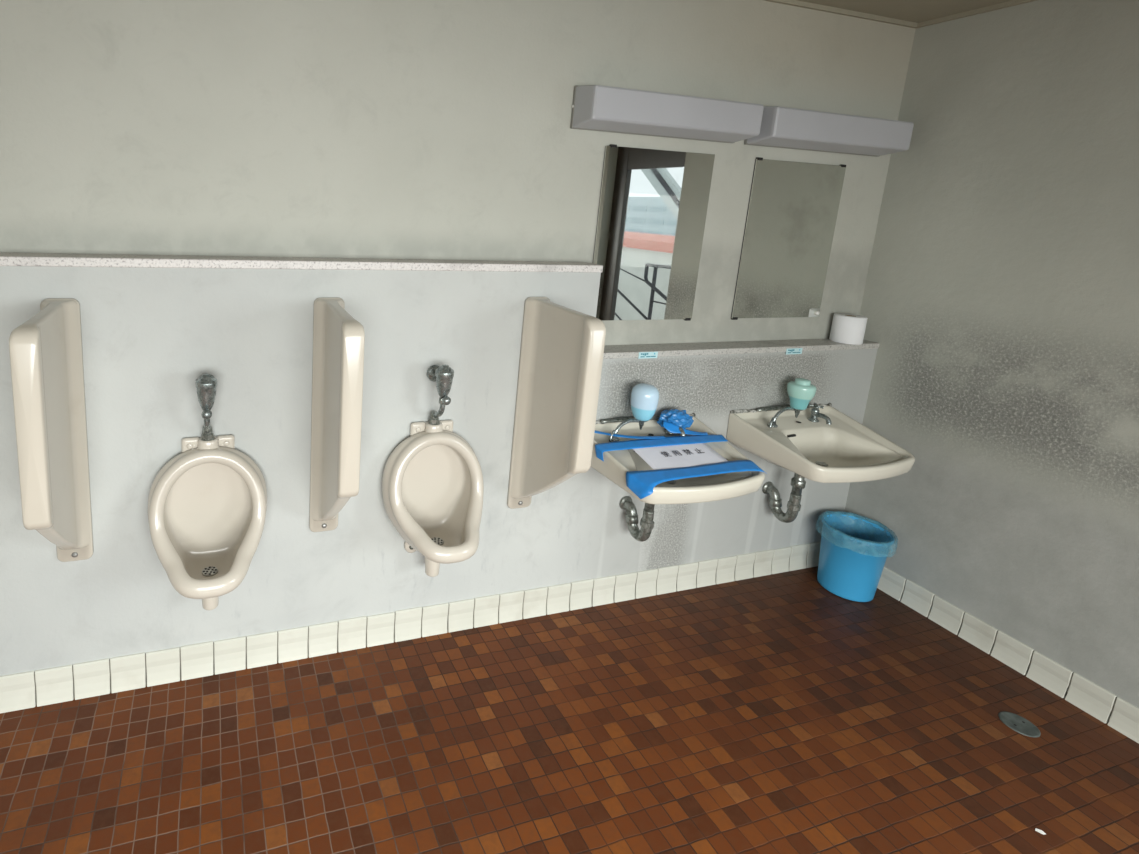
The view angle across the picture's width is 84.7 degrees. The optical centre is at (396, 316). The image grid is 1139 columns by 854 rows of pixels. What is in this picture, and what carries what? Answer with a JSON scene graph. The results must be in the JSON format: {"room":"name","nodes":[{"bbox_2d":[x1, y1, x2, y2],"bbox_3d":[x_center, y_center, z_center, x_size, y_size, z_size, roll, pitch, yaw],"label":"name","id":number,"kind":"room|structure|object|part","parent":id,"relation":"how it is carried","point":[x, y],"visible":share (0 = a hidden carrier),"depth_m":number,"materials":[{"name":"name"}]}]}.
{"room":"public restroom","nodes":[
{"label":"public restroom","id":0,"kind":"room"},
{"bbox_2d":[0,266,877,675],"bbox_3d":[-0.350,0.488,1.905,4.900,1.294,0.099,-1,11,-17],"label":"wall","id":1,"kind":"structure","parent":0,"point":[148,334],"depth_m":1.88,"materials":[{"name":"grey paint"}]},
{"bbox_2d":[9,298,93,561],"bbox_3d":[-0.852,0.358,1.484,0.092,0.759,0.344,-1,11,-17],"label":"divider","id":2,"kind":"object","parent":1,"relation":"attached to","point":[46,352],"depth_m":1.44,"materials":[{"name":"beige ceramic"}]},
{"bbox_2d":[195,374,217,440],"bbox_3d":[-0.532,0.261,1.679,0.058,0.216,0.127,-1,11,-17],"label":"valve","id":3,"kind":"object","parent":1,"relation":"attached to","point":[206,384],"visible":1,"depth_m":1.63,"materials":[{"name":"silver metal"}]},
{"bbox_2d":[148,435,266,609],"bbox_3d":[-0.527,0.623,1.682,0.336,0.503,0.272,-1,11,-17],"label":"urinal","id":4,"kind":"object","parent":1,"relation":"attached to","point":[207,505],"visible":1,"depth_m":1.75,"materials":[{"name":"beige ceramic"}]},
{"bbox_2d":[0,252,602,272],"bbox_3d":[-0.986,-0.149,1.571,3.503,0.025,0.105,-1,11,-17],"label":"ledge","id":5,"kind":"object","parent":1,"relation":"on","point":[6,258],"depth_m":1.73,"materials":[{"name":"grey stone"}]},
{"bbox_2d":[309,297,364,531],"bbox_3d":[-0.169,0.350,1.694,0.092,0.759,0.344,-1,11,-17],"label":"divider","id":6,"kind":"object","parent":1,"relation":"attached to","point":[338,338],"depth_m":1.65,"materials":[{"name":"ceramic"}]},
{"bbox_2d":[0,541,820,712],"bbox_3d":[-0.261,1.078,1.994,4.658,0.111,0.017,-1,11,-17],"label":"baseboard","id":7,"kind":"structure","parent":1,"relation":"attached to","point":[23,690],"depth_m":2.04,"materials":[{"name":"white tile"}]},
{"bbox_2d":[382,420,483,576],"bbox_3d":[0.141,0.614,1.888,0.336,0.503,0.272,-1,11,-17],"label":"urinal","id":8,"kind":"object","parent":1,"relation":"attached to","point":[433,486],"visible":1,"depth_m":1.95,"materials":[{"name":"beige ceramic"}]},
{"bbox_2d":[426,364,453,424],"bbox_3d":[0.138,0.252,1.885,0.058,0.216,0.127,-1,11,-17],"label":"valve","id":9,"kind":"object","parent":1,"relation":"attached to","point":[443,375],"visible":1,"depth_m":1.84,"materials":[{"name":"silver metal"}]},
{"bbox_2d":[507,297,605,508],"bbox_3d":[0.500,0.341,1.900,0.092,0.759,0.344,-1,11,-17],"label":"divider","id":10,"kind":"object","parent":1,"relation":"attached to","point":[562,348],"depth_m":1.87,"materials":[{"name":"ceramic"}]},
{"bbox_2d":[638,352,657,358],"bbox_3d":[0.909,0.141,2.164,0.082,0.024,0.002,-1,11,-17],"label":"sticker","id":11,"kind":"object","parent":1,"relation":"attached to","point":[642,355],"visible":1,"depth_m":2.16,"materials":[{"name":"white paper"}]},
{"bbox_2d":[591,413,764,503],"bbox_3d":[0.938,0.495,2.045,0.530,0.176,0.401,-1,11,-17],"label":"washbasin","id":12,"kind":"object","parent":1,"relation":"attached to","point":[615,465],"visible":0.48,"depth_m":1.99,"materials":[{"name":"beige ceramic"}]},
{"bbox_2d":[600,416,659,441],"bbox_3d":[0.874,0.392,2.151,0.307,0.073,0.092,-1,11,-17],"label":"faucet","id":13,"kind":"object","parent":12,"relation":"on","point":[626,420],"visible":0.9,"depth_m":2.10,"materials":[{"name":"silver metal"}]},
{"bbox_3d":[0.760,0.422,2.092,0.034,0.020,0.034,-1,11,-17],"label":"arm","id":14,"kind":"part","parent":13,"relation":"part of","materials":[{"name":"silver metal"}]},
{"bbox_2d":[595,430,665,438],"bbox_3d":[0.788,0.416,2.088,0.310,0.026,0.042,3,11,2],"label":"tape","id":15,"kind":"object","parent":12,"relation":"attached to","point":[598,432],"visible":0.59,"depth_m":2.08,"materials":[{"name":"blue plastic"}]},
{"bbox_2d":[619,496,655,541],"bbox_3d":[0.893,0.692,2.198,0.056,0.270,0.152,-1,11,-17],"label":"trap","id":16,"kind":"object","parent":12,"relation":"attached to","point":[646,522],"visible":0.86,"depth_m":2.20,"materials":[{"name":"silver metal"}]},
{"bbox_2d":[631,383,658,429],"bbox_3d":[0.871,0.321,2.110,0.091,0.168,0.091,3,11,3],"label":"soap dispenser","id":17,"kind":"object","parent":12,"relation":"on","point":[644,397],"visible":1,"depth_m":2.08,"materials":[{"name":"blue plastic"}]},
{"bbox_2d":[595,434,727,460],"bbox_3d":[0.925,0.451,2.074,0.530,0.043,0.054,-1,11,-17],"label":"tape","id":18,"kind":"object","parent":12,"relation":"attached to","point":[600,448],"visible":1,"depth_m":2.06,"materials":[{"name":"blue plastic"}]},
{"bbox_2d":[664,427,685,435],"bbox_3d":[1.006,0.398,2.160,0.044,0.068,0.090,-1,11,-17],"label":"water tap","id":19,"kind":"object","parent":12,"relation":"on","point":[666,431],"visible":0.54,"depth_m":2.14,"materials":[{"name":"silver metal"}]},
{"bbox_2d":[657,409,693,428],"bbox_3d":[1.023,0.375,2.188,0.140,0.071,0.088,-1,11,-17],"label":"plastic wrap","id":20,"kind":"object","parent":12,"relation":"on","point":[680,418],"visible":0.83,"depth_m":2.16,"materials":[{"name":"blue plastic"}]},
{"bbox_2d":[633,443,727,469],"bbox_3d":[0.953,0.470,1.997,0.310,0.038,0.198,-1,11,-17],"label":"paper notice","id":21,"kind":"object","parent":12,"relation":"on","point":[685,455],"visible":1,"depth_m":2.00,"materials":[{"name":"white paper"}]},
{"bbox_2d":[663,421,707,434],"bbox_3d":[1.037,0.403,2.143,0.168,0.038,0.038,3,11,2],"label":"tape","id":22,"kind":"object","parent":12,"relation":"attached to","point":[670,427],"visible":1,"depth_m":2.14,"materials":[{"name":"blue plastic"}]},
{"bbox_2d":[626,460,766,498],"bbox_3d":[0.972,0.524,1.915,0.510,0.061,0.097,-1,11,-17],"label":"tape","id":23,"kind":"object","parent":12,"relation":"attached to","point":[641,483],"visible":1,"depth_m":1.90,"materials":[{"name":"blue plastic"}]},
{"bbox_2d":[603,339,879,358],"bbox_3d":[1.341,0.123,2.351,1.397,0.023,0.104,-1,11,-17],"label":"shelf","id":24,"kind":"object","parent":1,"relation":"attached to","point":[768,346],"depth_m":2.30,"materials":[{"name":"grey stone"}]},
{"bbox_2d":[829,313,867,344],"bbox_3d":[1.878,0.052,2.490,0.113,0.112,0.113,-1,11,-17],"label":"toilet roll","id":25,"kind":"object","parent":24,"relation":"on","point":[846,328],"visible":1,"depth_m":2.45,"materials":[{"name":"white paper"}]},
{"bbox_2d":[786,348,802,354],"bbox_3d":[1.574,0.139,2.369,0.082,0.024,0.002,-1,11,-17],"label":"sticker","id":26,"kind":"object","parent":1,"relation":"attached to","point":[789,350],"visible":1,"depth_m":2.37,"materials":[{"name":"white paper"}]},
{"bbox_2d":[727,403,914,482],"bbox_3d":[1.607,0.487,2.251,0.530,0.176,0.401,-1,11,-17],"label":"washbasin","id":27,"kind":"object","parent":1,"relation":"attached to","point":[846,450],"visible":0.83,"depth_m":2.28,"materials":[{"name":"beige ceramic"}]},
{"bbox_2d":[762,473,805,522],"bbox_3d":[1.562,0.695,2.406,0.056,0.270,0.152,-1,11,-17],"label":"trap","id":28,"kind":"object","parent":27,"relation":"attached to","point":[798,483],"visible":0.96,"depth_m":2.37,"materials":[{"name":"silver metal"}]},
{"bbox_2d":[757,405,811,427],"bbox_3d":[1.562,0.383,2.363,0.307,0.073,0.092,-1,11,-17],"label":"faucet","id":29,"kind":"object","parent":27,"relation":"on","point":[781,409],"visible":0.94,"depth_m":2.31,"materials":[{"name":"silver metal"}]},
{"bbox_3d":[1.448,0.413,2.304,0.034,0.020,0.034,-1,11,-17],"label":"arm","id":30,"kind":"part","parent":29,"relation":"part of","materials":[{"name":"silver metal"}]},
{"bbox_2d":[787,378,816,417],"bbox_3d":[1.567,0.321,2.326,0.094,0.157,0.094,-1,11,-17],"label":"soap dispenser","id":31,"kind":"object","parent":27,"relation":"on","point":[801,391],"visible":1,"depth_m":2.30,"materials":[{"name":"green plastic"}]},
{"bbox_2d":[808,403,831,424],"bbox_3d":[1.675,0.389,2.366,0.044,0.068,0.090,-1,11,-17],"label":"water tap","id":32,"kind":"object","parent":27,"relation":"on","point":[815,414],"visible":1,"depth_m":2.38,"materials":[{"name":"silver metal"}]},
{"bbox_3d":[1.669,0.359,2.382,0.044,0.016,0.044,-1,11,-17],"label":"cross handle","id":33,"kind":"part","parent":32,"relation":"part of","materials":[{"name":"silver metal"}]},
{"bbox_2d":[0,0,915,344],"bbox_3d":[-0.364,-0.019,1.928,5.140,2.280,0.151,-1,11,-17],"label":"wall","id":34,"kind":"structure","parent":0,"point":[374,129],"depth_m":1.85,"materials":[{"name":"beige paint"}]},
{"bbox_2d":[593,144,714,320],"bbox_3d":[0.929,-0.288,2.186,0.467,0.626,0.012,-1,11,-17],"label":"wall mirror","id":35,"kind":"object","parent":34,"relation":"attached to","point":[653,204],"visible":0.93,"depth_m":2.18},
{"bbox_2d":[570,85,763,142],"bbox_3d":[0.933,-0.690,2.045,0.698,0.137,0.122,-1,11,-17],"label":"wall light","id":36,"kind":"object","parent":34,"relation":"attached to","point":[594,107],"visible":1,"depth_m":1.99,"materials":[{"name":"plastic"}]},
{"bbox_2d":[731,157,845,319],"bbox_3d":[1.561,-0.294,2.377,0.457,0.624,0.018,-1,11,-17],"label":"wall mirror","id":37,"kind":"object","parent":34,"relation":"attached to","point":[793,207],"visible":1,"depth_m":2.37,"materials":[{"name":"grey mirror"}]},
{"bbox_2d":[744,106,913,156],"bbox_3d":[1.645,-0.699,2.264,0.698,0.137,0.122,-1,11,-17],"label":"wall light","id":38,"kind":"object","parent":34,"relation":"attached to","point":[781,127],"visible":0.79,"depth_m":2.21,"materials":[{"name":"plastic"}]},
{"bbox_3d":[1.629,-0.710,2.315,0.691,0.137,0.013,-1,11,-17],"label":"mounting plate","id":39,"kind":"part","parent":38,"relation":"part of","materials":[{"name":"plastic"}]},
{"bbox_2d":[764,0,917,28],"bbox_3d":[-0.288,-1.114,1.637,4.900,0.016,0.012,-1,11,-17],"label":"trim","id":40,"kind":"structure","parent":34,"relation":"attached to","point":[797,3],"depth_m":2.24,"materials":[{"name":"beige paint"}]},
{"bbox_2d":[0,566,1138,853],"bbox_3d":[0.122,1.510,0.412,5.140,0.100,3.870,-1,11,-17],"label":"floor","id":41,"kind":"structure","parent":0,"point":[779,713],"depth_m":1.70,"materials":[{"name":"brown tile"}]},
{"bbox_2d":[817,513,894,601],"bbox_3d":[1.880,1.001,2.477,0.240,0.275,0.240,-1,11,-17],"label":"waste bin","id":42,"kind":"object","parent":41,"relation":"on","point":[848,574],"visible":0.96,"depth_m":2.42,"materials":[{"name":"blue plastic"}]},
{"bbox_2d":[815,511,897,556],"bbox_3d":[1.882,0.972,2.472,0.266,0.236,0.267,-1,11,-17],"label":"liner","id":43,"kind":"object","parent":42,"relation":"in","point":[862,547],"visible":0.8,"depth_m":2.43,"materials":[{"name":"blue plastic"}]},
{"bbox_2d":[998,711,1040,737],"bbox_3d":[1.928,1.265,1.854,0.092,0.007,0.092,-1,11,-17],"label":"floor drain","id":44,"kind":"object","parent":41,"relation":"in","point":[1017,723],"visible":1,"depth_m":1.85,"materials":[{"name":"grey metal"}]},
{"bbox_2d":[1035,828,1045,834],"bbox_3d":[1.641,1.313,1.524,0.011,0.003,0.020,-8,15,-43],"label":"paper scrap","id":45,"kind":"object","parent":41,"relation":"on","point":[1036,829],"visible":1,"depth_m":1.52,"materials":[{"name":"white paper"}]},
{"bbox_2d":[799,0,1011,22],"bbox_3d":[0.232,-0.824,-0.040,5.140,0.100,3.870,-1,11,-17],"label":"ceiling","id":46,"kind":"structure","parent":0,"point":[917,11],"depth_m":2.18,"materials":[{"name":"beige paint"}]},
{"bbox_2d":[844,0,1138,707],"bbox_3d":[2.580,0.316,0.910,0.120,2.280,3.599,-1,11,-17],"label":"wall","id":47,"kind":"structure","parent":0,"point":[1000,301],"depth_m":2.06,"materials":[{"name":"grey paint"}]},
{"bbox_2d":[917,0,1036,27],"bbox_3d":[2.571,-0.792,0.670,0.012,0.016,3.587,-1,11,-17],"label":"trim","id":48,"kind":"structure","parent":47,"relation":"attached to","point":[1013,2],"depth_m":2.18,"materials":[{"name":"beige paint"}]},
{"bbox_2d":[877,567,1138,742],"bbox_3d":[2.465,1.385,1.100,0.017,0.100,3.359,-1,11,-17],"label":"baseboard","id":49,"kind":"structure","parent":47,"relation":"attached to","point":[1122,716],"depth_m":2.08,"materials":[{"name":"white tile"}]}
]}

